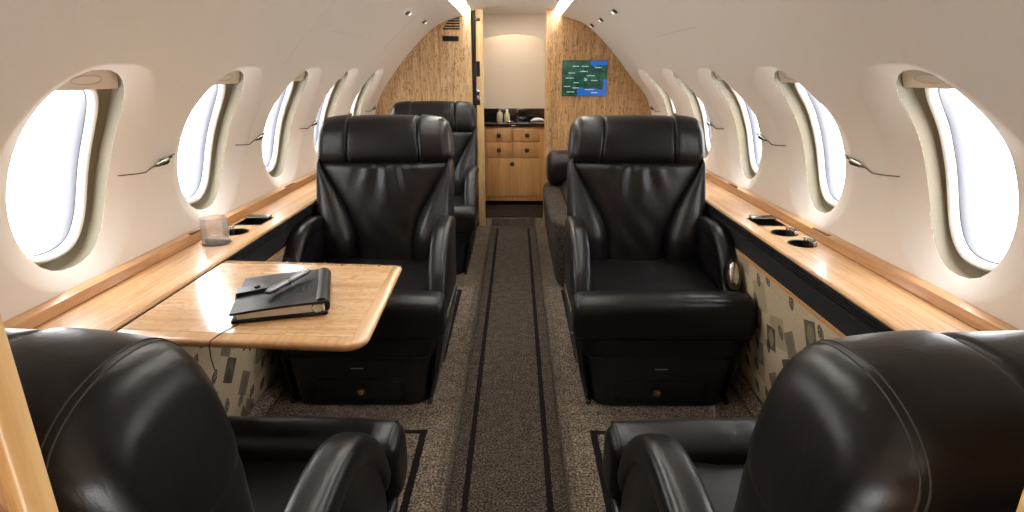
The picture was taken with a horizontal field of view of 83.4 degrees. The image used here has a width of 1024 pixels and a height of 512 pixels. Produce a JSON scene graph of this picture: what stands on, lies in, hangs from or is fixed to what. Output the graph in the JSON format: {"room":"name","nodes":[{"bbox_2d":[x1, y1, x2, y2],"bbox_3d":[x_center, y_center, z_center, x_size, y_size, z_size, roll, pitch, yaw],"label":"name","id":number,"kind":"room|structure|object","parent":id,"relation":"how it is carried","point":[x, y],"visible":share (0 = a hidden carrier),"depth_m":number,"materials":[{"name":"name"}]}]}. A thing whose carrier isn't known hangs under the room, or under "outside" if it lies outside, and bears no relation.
{"room":"aircraft cabin","nodes":[
{"label":"aircraft cabin","id":0,"kind":"room"},
{"bbox_2d":[0,479,10,511],"bbox_3d":[-0.620,0.233,0.305,0.765,1.550,0.041,0,18,0],"label":"wall","id":1,"kind":"structure","parent":0,"point":[4,506],"depth_m":0.27,"materials":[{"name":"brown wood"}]},
{"bbox_2d":[0,314,58,511],"bbox_3d":[-0.238,0.267,0.329,0.014,1.470,0.019,0,18,0],"label":"trim","id":2,"kind":"structure","parent":1,"relation":"attached to","point":[24,478],"depth_m":0.27,"materials":[{"name":"brown wood"}]},
{"bbox_2d":[0,0,462,321],"bbox_3d":[-0.676,-0.427,1.653,0.671,0.905,4.800,0,18,0],"label":"wall","id":3,"kind":"structure","parent":0,"point":[166,55],"depth_m":1.48,"materials":[{"name":"white plastic"}]},
{"bbox_2d":[6,70,123,270],"bbox_3d":[-0.970,-0.190,1.257,0.238,0.466,0.310,0,18,0],"label":"window","id":4,"kind":"structure","parent":3,"relation":"in","point":[99,94],"depth_m":1.37,"materials":[{"name":"glass"},{"name":"plastic"}]},
{"bbox_2d":[55,70,117,90],"bbox_3d":[-0.885,-0.375,1.197,0.044,0.056,0.275,0,18,0],"label":"shade","id":5,"kind":"object","parent":4,"relation":"attached to","point":[93,79],"depth_m":1.22,"materials":[{"name":"beige plastic"}]},
{"bbox_2d":[117,154,174,175],"bbox_3d":[-0.949,-0.236,1.507,0.021,0.034,0.234,1,18,4],"label":"wall fitting","id":6,"kind":"object","parent":3,"relation":"attached to","point":[164,161],"visible":1,"depth_m":1.54,"materials":[{"name":"silver metal"}]},
{"bbox_2d":[3,170,315,330],"bbox_3d":[-0.886,-0.157,2.240,0.190,0.142,3.830,0,18,0],"label":"ledge","id":7,"kind":"object","parent":3,"relation":"attached to","point":[110,300],"visible":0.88,"depth_m":1.50,"materials":[{"name":"brown wood"}]},
{"bbox_2d":[201,235,231,246],"bbox_3d":[-0.888,-0.033,1.734,0.082,0.044,0.082,0,18,0],"label":"cup holder","id":8,"kind":"object","parent":7,"relation":"in","point":[221,241],"visible":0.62,"depth_m":1.75,"materials":[{"name":"black plastic"}]},
{"bbox_2d":[117,202,315,330],"bbox_3d":[-0.793,-0.176,2.233,0.004,0.026,3.830,0,18,0],"label":"grille","id":9,"kind":"object","parent":7,"relation":"attached to","point":[244,250],"depth_m":1.71,"materials":[{"name":"black wood"}]},
{"bbox_2d":[221,225,248,234],"bbox_3d":[-0.888,-0.070,1.848,0.082,0.044,0.082,0,18,0],"label":"cup holder","id":10,"kind":"object","parent":7,"relation":"in","point":[228,231],"visible":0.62,"depth_m":1.87,"materials":[{"name":"black plastic"}]},
{"bbox_2d":[234,214,273,225],"bbox_3d":[-0.887,-0.112,1.982,0.090,0.040,0.116,0,18,0],"label":"tray","id":11,"kind":"object","parent":7,"relation":"in","point":[251,219],"visible":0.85,"depth_m":2.01,"materials":[{"name":"black plastic"}]},
{"bbox_2d":[116,260,401,351],"bbox_3d":[-0.541,0.110,1.355,0.521,0.045,0.523,0,18,0],"label":"folding table","id":12,"kind":"object","parent":7,"relation":"attached to","point":[198,312],"visible":0.68,"depth_m":1.22,"materials":[{"name":"brown wood"}]},
{"bbox_2d":[229,267,330,323],"bbox_3d":[-0.516,0.082,1.303,0.202,0.040,0.222,-5,18,-15],"label":"organizer","id":13,"kind":"object","parent":12,"relation":"on","point":[309,295],"visible":0.95,"depth_m":1.24,"materials":[{"name":"black leather"}]},
{"bbox_2d":[209,323,239,370],"bbox_3d":[-0.574,0.180,1.160,0.007,0.063,0.103,4,18,13],"label":"cord","id":14,"kind":"object","parent":13,"relation":"hanging from","point":[238,323],"visible":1,"depth_m":1.12,"materials":[{"name":"black leather"}]},
{"bbox_2d":[265,268,310,293],"bbox_3d":[-0.506,0.056,1.304,0.017,0.018,0.146,6,19,18],"label":"ballpoint pen","id":15,"kind":"object","parent":13,"relation":"on","point":[293,278],"visible":1,"depth_m":1.29,"materials":[{"name":"silver metal"}]},
{"bbox_2d":[184,70,243,209],"bbox_3d":[-0.966,-0.373,1.828,0.238,0.466,0.310,0,18,0],"label":"window","id":16,"kind":"structure","parent":3,"relation":"in","point":[224,95],"depth_m":1.95,"materials":[{"name":"glass"},{"name":"plastic"}]},
{"bbox_2d":[215,70,239,83],"bbox_3d":[-0.881,-0.558,1.768,0.044,0.056,0.275,0,18,0],"label":"shade","id":17,"kind":"object","parent":16,"relation":"attached to","point":[233,77],"depth_m":1.81,"materials":[{"name":"beige plastic"}]},
{"bbox_2d":[180,252,283,416],"bbox_3d":[-0.836,0.139,2.334,0.074,0.491,3.830,0,18,0],"label":"wall panel","id":18,"kind":"object","parent":3,"relation":"attached to","point":[240,376],"depth_m":1.77,"materials":[{"name":"fabric"}]},
{"bbox_2d":[236,132,265,145],"bbox_3d":[-0.945,-0.424,2.094,0.021,0.034,0.234,1,18,4],"label":"wall fitting","id":19,"kind":"object","parent":3,"relation":"attached to","point":[261,136],"visible":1,"depth_m":2.13,"materials":[{"name":"silver metal"}]},
{"bbox_2d":[264,71,307,176],"bbox_3d":[-0.962,-0.556,2.399,0.238,0.466,0.310,0,18,0],"label":"window","id":20,"kind":"structure","parent":3,"relation":"in","point":[286,105],"depth_m":2.52,"materials":[{"name":"glass"},{"name":"plastic"}]},
{"bbox_2d":[293,71,304,80],"bbox_3d":[-0.876,-0.741,2.340,0.044,0.056,0.275,0,18,0],"label":"shade","id":21,"kind":"object","parent":20,"relation":"attached to","point":[301,77],"depth_m":2.40,"materials":[{"name":"beige plastic"}]},
{"bbox_2d":[246,1,333,170],"bbox_3d":[-0.688,-0.588,2.020,0.586,0.789,0.002,0,18,0],"label":"trim","id":22,"kind":"structure","parent":3,"relation":"attached to","point":[333,1],"depth_m":1.99,"materials":[{"name":"beige plastic"}]},
{"bbox_2d":[299,119,317,128],"bbox_3d":[-0.940,-0.611,2.679,0.021,0.034,0.234,1,18,4],"label":"wall fitting","id":23,"kind":"object","parent":3,"relation":"attached to","point":[316,121],"visible":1,"depth_m":2.71,"materials":[{"name":"silver metal"}]},
{"bbox_2d":[314,71,347,152],"bbox_3d":[-0.957,-0.739,2.971,0.238,0.466,0.310,0,18,0],"label":"window","id":24,"kind":"structure","parent":3,"relation":"in","point":[326,110],"depth_m":3.09,"materials":[{"name":"glass"},{"name":"plastic"}]},
{"bbox_2d":[350,73,374,115],"bbox_3d":[-0.953,-0.922,3.542,0.238,0.466,0.310,0,18,0],"label":"window","id":25,"kind":"structure","parent":3,"relation":"in","point":[357,104],"depth_m":3.67,"materials":[{"name":"white"}]},
{"bbox_2d":[403,9,412,15],"bbox_3d":[-0.521,-1.222,2.889,0.042,0.030,0.144,0,18,-1],"label":"light","id":26,"kind":"object","parent":3,"relation":"attached to","point":[408,12],"visible":1,"depth_m":2.87,"materials":[{"name":"silver metal"}]},
{"bbox_2d":[420,19,428,24],"bbox_3d":[-0.518,-1.387,3.403,0.042,0.030,0.144,0,18,-1],"label":"light","id":27,"kind":"object","parent":3,"relation":"attached to","point":[424,21],"visible":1,"depth_m":3.38,"materials":[{"name":"silver metal"}]},
{"bbox_2d":[446,226,567,511],"bbox_3d":[-0.009,0.555,2.104,0.336,0.040,5.070,0,18,0],"label":"carpet runner","id":28,"kind":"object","parent":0,"point":[508,455],"depth_m":2.09,"materials":[{"name":"carpet"}]},
{"bbox_2d":[264,217,755,511],"bbox_3d":[-0.006,0.385,2.538,1.900,0.100,6.000,0,18,0],"label":"floor","id":29,"kind":"structure","parent":0,"point":[475,274],"depth_m":2.26,"materials":[{"name":"carpet"}]},
{"bbox_2d":[268,414,449,511],"bbox_3d":[-0.513,0.735,1.268,0.605,0.007,1.359,0,18,0],"label":"mat","id":30,"kind":"object","parent":29,"relation":"on","point":[425,434],"visible":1,"depth_m":1.74,"materials":[{"name":"carpet"}]},
{"bbox_2d":[5,327,407,511],"bbox_3d":[-0.525,0.397,0.854,0.594,0.888,0.797,0,18,0],"label":"seat","id":31,"kind":"object","parent":30,"relation":"on","point":[122,422],"visible":0.94,"depth_m":0.46,"materials":[{"name":"black leather"}]},
{"bbox_2d":[242,461,307,511],"bbox_3d":[-0.525,0.504,0.947,0.476,0.128,0.515,0,18,0],"label":"seat cushion","id":32,"kind":"object","parent":31,"relation":"on","point":[270,483],"depth_m":1.06,"materials":[{"name":"black leather"}]},
{"bbox_2d":[269,286,474,413],"bbox_3d":[-0.504,0.345,2.487,0.605,0.007,1.200,0,18,0],"label":"mat","id":33,"kind":"object","parent":29,"relation":"on","point":[443,397],"visible":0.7,"depth_m":2.03,"materials":[{"name":"carpet"}]},
{"bbox_2d":[279,115,456,404],"bbox_3d":[-0.514,-0.042,2.178,0.594,0.918,0.797,0,18,0],"label":"seat","id":34,"kind":"object","parent":33,"relation":"on","point":[385,183],"visible":0.8,"depth_m":2.26,"materials":[{"name":"black leather"}]},
{"bbox_2d":[324,258,428,290],"bbox_3d":[-0.515,0.113,2.169,0.476,0.128,0.515,0,18,0],"label":"seat cushion","id":35,"kind":"object","parent":34,"relation":"on","point":[413,276],"depth_m":2.20,"materials":[{"name":"black leather"}]},
{"bbox_2d":[390,101,479,274],"bbox_3d":[-0.495,-0.444,3.456,0.594,0.918,0.797,0,18,0],"label":"seat","id":36,"kind":"object","parent":29,"relation":"on","point":[461,116],"visible":0.3,"depth_m":3.54,"materials":[{"name":"black leather"}]},
{"bbox_2d":[454,193,463,204],"bbox_3d":[-0.495,-0.289,3.447,0.476,0.128,0.515,0,18,0],"label":"seat cushion","id":37,"kind":"object","parent":36,"relation":"on","point":[458,197],"depth_m":3.41,"materials":[{"name":"black leather"}]},
{"bbox_2d":[484,127,543,204],"bbox_3d":[-0.007,-0.787,4.943,0.640,0.665,0.381,0,18,0],"label":"vanity cabinet","id":38,"kind":"object","parent":29,"relation":"on","point":[514,156],"visible":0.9,"depth_m":4.79,"materials":[{"name":"brown wood"}]},
{"bbox_2d":[484,108,544,126],"bbox_3d":[-0.007,-1.166,4.831,0.660,0.125,0.364,0,18,0],"label":"countertop","id":39,"kind":"structure","parent":38,"relation":"on","point":[526,115],"depth_m":4.97,"materials":[{"name":"black stone"}]},
{"bbox_2d":[497,108,502,121],"bbox_3d":[-0.102,-1.186,4.829,0.048,0.108,0.048,0,18,0],"label":"soap bottle","id":40,"kind":"object","parent":39,"relation":"on","point":[499,114],"visible":1,"depth_m":4.82,"materials":[{"name":"beige plastic"}]},
{"bbox_2d":[504,109,509,121],"bbox_3d":[-0.042,-1.180,4.820,0.052,0.102,0.052,0,18,0],"label":"lotion bottle","id":41,"kind":"object","parent":39,"relation":"on","point":[506,115],"visible":0.82,"depth_m":4.80,"materials":[{"name":"beige plastic"}]},
{"bbox_2d":[514,108,522,120],"bbox_3d":[0.040,-1.189,4.848,0.072,0.103,0.120,8,19,24],"label":"faucet","id":42,"kind":"object","parent":39,"relation":"on","point":[517,110],"visible":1,"depth_m":4.88,"materials":[{"name":"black metal"}]},
{"bbox_2d":[531,117,543,121],"bbox_3d":[0.215,-1.144,4.819,0.115,0.034,0.071,0,18,0],"label":"folded towel","id":43,"kind":"object","parent":39,"relation":"on","point":[536,119],"visible":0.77,"depth_m":4.79,"materials":[{"name":"white fabric"}]},
{"bbox_2d":[485,204,542,217],"bbox_3d":[0.000,-0.374,4.731,0.520,0.008,0.450,0,18,0],"label":"floor mat","id":44,"kind":"object","parent":29,"relation":"on","point":[491,210],"visible":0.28,"depth_m":4.71,"materials":[{"name":"carpet"}]},
{"bbox_2d":[543,150,568,287],"bbox_3d":[0.495,-0.268,3.414,0.593,0.609,1.167,0,18,0],"label":"bench","id":45,"kind":"object","parent":29,"relation":"on","point":[555,190],"visible":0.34,"depth_m":3.27,"materials":[{"name":"leather"}]},
{"bbox_2d":[560,180,566,204],"bbox_3d":[0.541,-0.355,3.374,0.480,0.060,0.850,0,18,0],"label":"cushion","id":46,"kind":"object","parent":45,"relation":"on","point":[563,183],"depth_m":3.44,"materials":[{"name":"black leather"}]},
{"bbox_2d":[548,286,748,414],"bbox_3d":[0.491,0.347,2.480,0.605,0.007,1.200,0,18,0],"label":"mat","id":47,"kind":"object","parent":29,"relation":"on","point":[575,400],"visible":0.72,"depth_m":2.00,"materials":[{"name":"carpet"}]},
{"bbox_2d":[564,115,756,405],"bbox_3d":[0.499,-0.040,2.171,0.594,0.918,0.797,0,18,0],"label":"seat","id":48,"kind":"object","parent":47,"relation":"on","point":[659,314],"visible":1,"depth_m":2.07,"materials":[{"name":"black leather"}]},
{"bbox_2d":[591,258,718,290],"bbox_3d":[0.499,0.115,2.162,0.476,0.128,0.515,0,18,0],"label":"seat cushion","id":49,"kind":"object","parent":48,"relation":"on","point":[607,274],"depth_m":2.11,"materials":[{"name":"black leather"}]},
{"bbox_2d":[568,415,750,511],"bbox_3d":[0.482,0.737,1.261,0.605,0.007,1.359,0,18,0],"label":"mat","id":50,"kind":"object","parent":29,"relation":"on","point":[587,432],"visible":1,"depth_m":1.73,"materials":[{"name":"carpet"}]},
{"bbox_2d":[603,330,1023,511],"bbox_3d":[0.491,0.399,0.848,0.594,0.888,0.797,0,18,0],"label":"seat","id":51,"kind":"object","parent":50,"relation":"on","point":[903,420],"visible":1,"depth_m":0.42,"materials":[{"name":"black leather"}]},
{"bbox_2d":[693,462,744,511],"bbox_3d":[0.491,0.506,0.940,0.476,0.128,0.515,0,18,0],"label":"seat cushion","id":52,"kind":"object","parent":51,"relation":"on","point":[721,480],"depth_m":1.07,"materials":[{"name":"black leather"}]},
{"bbox_2d":[449,0,572,9],"bbox_3d":[-0.010,-0.904,1.496,0.800,0.130,4.800,0,18,0],"label":"ceiling","id":53,"kind":"structure","parent":0,"point":[473,4],"depth_m":3.59,"materials":[{"name":"white paint"}]},
{"bbox_2d":[559,0,569,2],"bbox_3d":[0.326,-1.195,2.290,0.080,0.020,3.095,0,18,0],"label":"recessed light","id":54,"kind":"object","parent":53,"relation":"in","point":[561,1],"visible":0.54,"depth_m":3.69,"materials":[{"name":"white"}]},
{"bbox_2d":[375,0,650,226],"bbox_3d":[0.007,-0.953,4.010,1.964,1.550,0.020,0,18,0],"label":"wall","id":55,"kind":"structure","parent":0,"point":[568,38],"depth_m":3.92,"materials":[{"name":"brown wood"}]},
{"bbox_2d":[245,369,287,416],"bbox_3d":[-0.845,0.355,2.404,0.047,0.038,3.830,0,18,0],"label":"baseboard","id":56,"kind":"structure","parent":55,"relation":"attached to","point":[278,384],"depth_m":1.99,"materials":[{"name":"carpet"}]},
{"bbox_2d":[442,36,458,40],"bbox_3d":[-0.411,-1.452,3.841,0.110,0.034,0.006,0,18,0],"label":"sensor slot","id":57,"kind":"object","parent":55,"relation":"attached to","point":[444,38],"visible":1,"depth_m":3.84,"materials":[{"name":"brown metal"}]},
{"bbox_2d":[443,17,459,29],"bbox_3d":[-0.405,-1.550,3.811,0.113,0.092,0.004,0,18,0],"label":"air vent","id":58,"kind":"object","parent":55,"relation":"in","point":[457,17],"visible":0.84,"depth_m":3.81,"materials":[{"name":"black"}]},
{"bbox_2d":[469,7,472,103],"bbox_3d":[-0.279,-0.949,4.013,0.012,1.540,0.026,0,18,0],"label":"trim","id":59,"kind":"structure","parent":55,"relation":"attached to","point":[470,48],"depth_m":3.88,"materials":[{"name":"brown wood"}]},
{"bbox_2d":[471,9,485,225],"bbox_3d":[-0.445,-0.932,4.050,0.496,1.483,0.046,0,18,0],"label":"door","id":60,"kind":"structure","parent":55,"relation":"in","point":[476,15],"depth_m":3.97,"materials":[{"name":"brown wood"}]},
{"bbox_2d":[543,9,547,226],"bbox_3d":[0.233,-0.949,4.013,0.012,1.540,0.034,0,18,0],"label":"trim","id":61,"kind":"structure","parent":55,"relation":"attached to","point":[546,9],"depth_m":3.96,"materials":[{"name":"brown wood"}]},
{"bbox_2d":[562,60,607,95],"bbox_3d":[0.494,-1.207,3.909,0.306,0.234,0.013,0,18,0],"label":"screen","id":62,"kind":"object","parent":55,"relation":"attached to","point":[579,77],"visible":1,"depth_m":3.90,"materials":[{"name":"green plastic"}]},
{"bbox_2d":[731,369,762,418],"bbox_3d":[0.832,0.359,2.393,0.047,0.038,3.830,0,18,0],"label":"baseboard","id":63,"kind":"structure","parent":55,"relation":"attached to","point":[740,384],"depth_m":2.00,"materials":[{"name":"carpet"}]},
{"bbox_2d":[480,5,545,14],"bbox_3d":[0.010,-1.845,4.287,1.280,0.030,1.050,0,18,0],"label":"ceiling","id":64,"kind":"structure","parent":0,"point":[501,9],"depth_m":4.27,"materials":[{"name":"beige paint"}]},
{"bbox_2d":[483,14,545,39],"bbox_3d":[0.013,-1.746,4.644,1.240,0.406,0.030,0,18,0],"label":"trim","id":65,"kind":"structure","parent":64,"relation":"attached to","point":[534,25],"depth_m":4.60,"materials":[{"name":"beige paint"}]},
{"bbox_2d":[483,34,545,107],"bbox_3d":[0.014,-1.267,5.007,1.240,1.540,0.030,0,18,0],"label":"wall","id":66,"kind":"structure","parent":0,"point":[513,64],"depth_m":4.89,"materials":[{"name":"beige paint"}]},
{"bbox_2d":[484,108,544,119],"bbox_3d":[-0.006,-1.231,4.989,0.660,0.097,0.023,0,18,0],"label":"backsplash","id":67,"kind":"structure","parent":66,"relation":"attached to","point":[489,113],"depth_m":4.98,"materials":[{"name":"black stone"}]},
{"bbox_2d":[561,0,1023,329],"bbox_3d":[0.650,-0.424,1.645,0.683,0.905,4.800,0,18,0],"label":"wall","id":68,"kind":"structure","parent":0,"point":[850,55],"depth_m":1.42,"materials":[{"name":"white plastic"}]},
{"bbox_2d":[597,16,604,22],"bbox_3d":[0.506,-1.342,3.263,0.042,0.031,0.144,0,18,-1],"label":"light","id":69,"kind":"object","parent":68,"relation":"attached to","point":[599,18],"visible":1,"depth_m":3.24,"materials":[{"name":"silver metal"}]},
{"bbox_2d":[609,7,619,14],"bbox_3d":[0.502,-1.199,2.815,0.042,0.031,0.144,0,18,-1],"label":"light","id":70,"kind":"object","parent":68,"relation":"attached to","point":[613,10],"visible":1,"depth_m":2.79,"materials":[{"name":"silver metal"}]},
{"bbox_2d":[647,73,675,115],"bbox_3d":[0.946,-0.912,3.512,0.267,0.465,0.268,0,18,0],"label":"window","id":71,"kind":"structure","parent":68,"relation":"in","point":[668,102],"depth_m":3.62,"materials":[{"name":"white"}]},
{"bbox_2d":[672,72,710,157],"bbox_3d":[0.941,-0.727,2.934,0.267,0.465,0.268,0,18,0],"label":"window","id":72,"kind":"structure","parent":68,"relation":"in","point":[700,113],"depth_m":3.05,"materials":[{"name":"plastic"},{"name":"glass"}]},
{"bbox_2d":[706,120,723,128],"bbox_3d":[0.934,-0.607,2.666,0.021,0.034,0.234,-1,18,-4],"label":"wall fitting","id":73,"kind":"object","parent":68,"relation":"attached to","point":[707,122],"visible":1,"depth_m":2.70,"materials":[{"name":"silver metal"}]},
{"bbox_2d":[711,71,760,178],"bbox_3d":[0.937,-0.543,2.357,0.267,0.465,0.268,0,18,0],"label":"window","id":74,"kind":"structure","parent":68,"relation":"in","point":[744,118],"depth_m":2.47,"materials":[{"name":"plastic"},{"name":"glass"}]},
{"bbox_2d":[756,132,785,145],"bbox_3d":[0.930,-0.420,2.081,0.021,0.034,0.234,-1,18,-4],"label":"wall fitting","id":75,"kind":"object","parent":68,"relation":"attached to","point":[760,137],"visible":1,"depth_m":2.12,"materials":[{"name":"silver metal"}]},
{"bbox_2d":[736,253,838,403],"bbox_3d":[0.822,0.142,2.323,0.074,0.491,3.830,0,18,0],"label":"wall panel","id":76,"kind":"object","parent":68,"relation":"attached to","point":[783,328],"depth_m":1.78,"materials":[{"name":"fabric"}]},
{"bbox_2d":[774,70,839,212],"bbox_3d":[0.933,-0.358,1.780,0.267,0.465,0.268,0,18,0],"label":"window","id":77,"kind":"structure","parent":68,"relation":"in","point":[808,112],"depth_m":1.89,"materials":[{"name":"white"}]},
{"bbox_2d":[778,70,797,82],"bbox_3d":[0.835,-0.545,1.721,0.046,0.052,0.243,0,18,0],"label":"shade","id":78,"kind":"object","parent":77,"relation":"attached to","point":[783,77],"depth_m":1.77,"materials":[{"name":"beige plastic"}]},
{"bbox_2d":[705,169,1019,336],"bbox_3d":[0.873,-0.154,2.228,0.190,0.142,3.830,0,18,0],"label":"ledge","id":79,"kind":"object","parent":68,"relation":"attached to","point":[851,290],"visible":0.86,"depth_m":1.48,"materials":[{"name":"brown wood"}]},
{"bbox_2d":[747,215,785,226],"bbox_3d":[0.869,-0.108,1.970,0.090,0.040,0.116,0,18,0],"label":"tray","id":80,"kind":"object","parent":79,"relation":"in","point":[760,220],"visible":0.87,"depth_m":2.00,"materials":[{"name":"black plastic"}]},
{"bbox_2d":[770,226,798,236],"bbox_3d":[0.868,-0.066,1.836,0.082,0.044,0.082,0,18,0],"label":"cup holder","id":81,"kind":"object","parent":79,"relation":"in","point":[792,231],"visible":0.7,"depth_m":1.86,"materials":[{"name":"black metal"}]},
{"bbox_2d":[705,202,891,332],"bbox_3d":[0.780,-0.172,2.223,0.004,0.026,3.830,0,18,0],"label":"grille","id":82,"kind":"object","parent":79,"relation":"attached to","point":[864,314],"depth_m":1.51,"materials":[{"name":"black wood"}]},
{"bbox_2d":[787,236,817,247],"bbox_3d":[0.868,-0.029,1.722,0.082,0.044,0.082,0,18,0],"label":"cup holder","id":83,"kind":"object","parent":79,"relation":"in","point":[810,242],"visible":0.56,"depth_m":1.74,"materials":[{"name":"black plastic"}]},
{"bbox_2d":[844,154,899,176],"bbox_3d":[0.926,-0.232,1.495,0.021,0.034,0.234,-1,18,-4],"label":"wall fitting","id":84,"kind":"object","parent":68,"relation":"attached to","point":[852,161],"visible":1,"depth_m":1.53,"materials":[{"name":"silver metal"}]},
{"bbox_2d":[896,69,1011,278],"bbox_3d":[0.929,-0.173,1.203,0.267,0.465,0.268,0,18,0],"label":"window","id":85,"kind":"structure","parent":68,"relation":"in","point":[928,101],"depth_m":1.30,"materials":[{"name":"plastic"},{"name":"glass"}]},
{"bbox_2d":[902,69,953,88],"bbox_3d":[0.830,-0.360,1.144,0.046,0.052,0.243,0,18,0],"label":"shade","id":86,"kind":"object","parent":85,"relation":"attached to","point":[910,78],"depth_m":1.17,"materials":[{"name":"beige plastic"}]},
{"bbox_3d":[0.606,0.236,0.297,0.712,1.550,0.041,0,18,0],"label":"wall","id":87,"kind":"structure","parent":0,"visible":0},
{"bbox_2d":[1016,489,1023,511],"bbox_3d":[0.261,0.268,0.326,0.014,1.470,0.019,0,18,0],"label":"trim","id":88,"kind":"structure","parent":87,"relation":"attached to","point":[1020,508],"depth_m":0.29,"materials":[{"name":"brown wood"}]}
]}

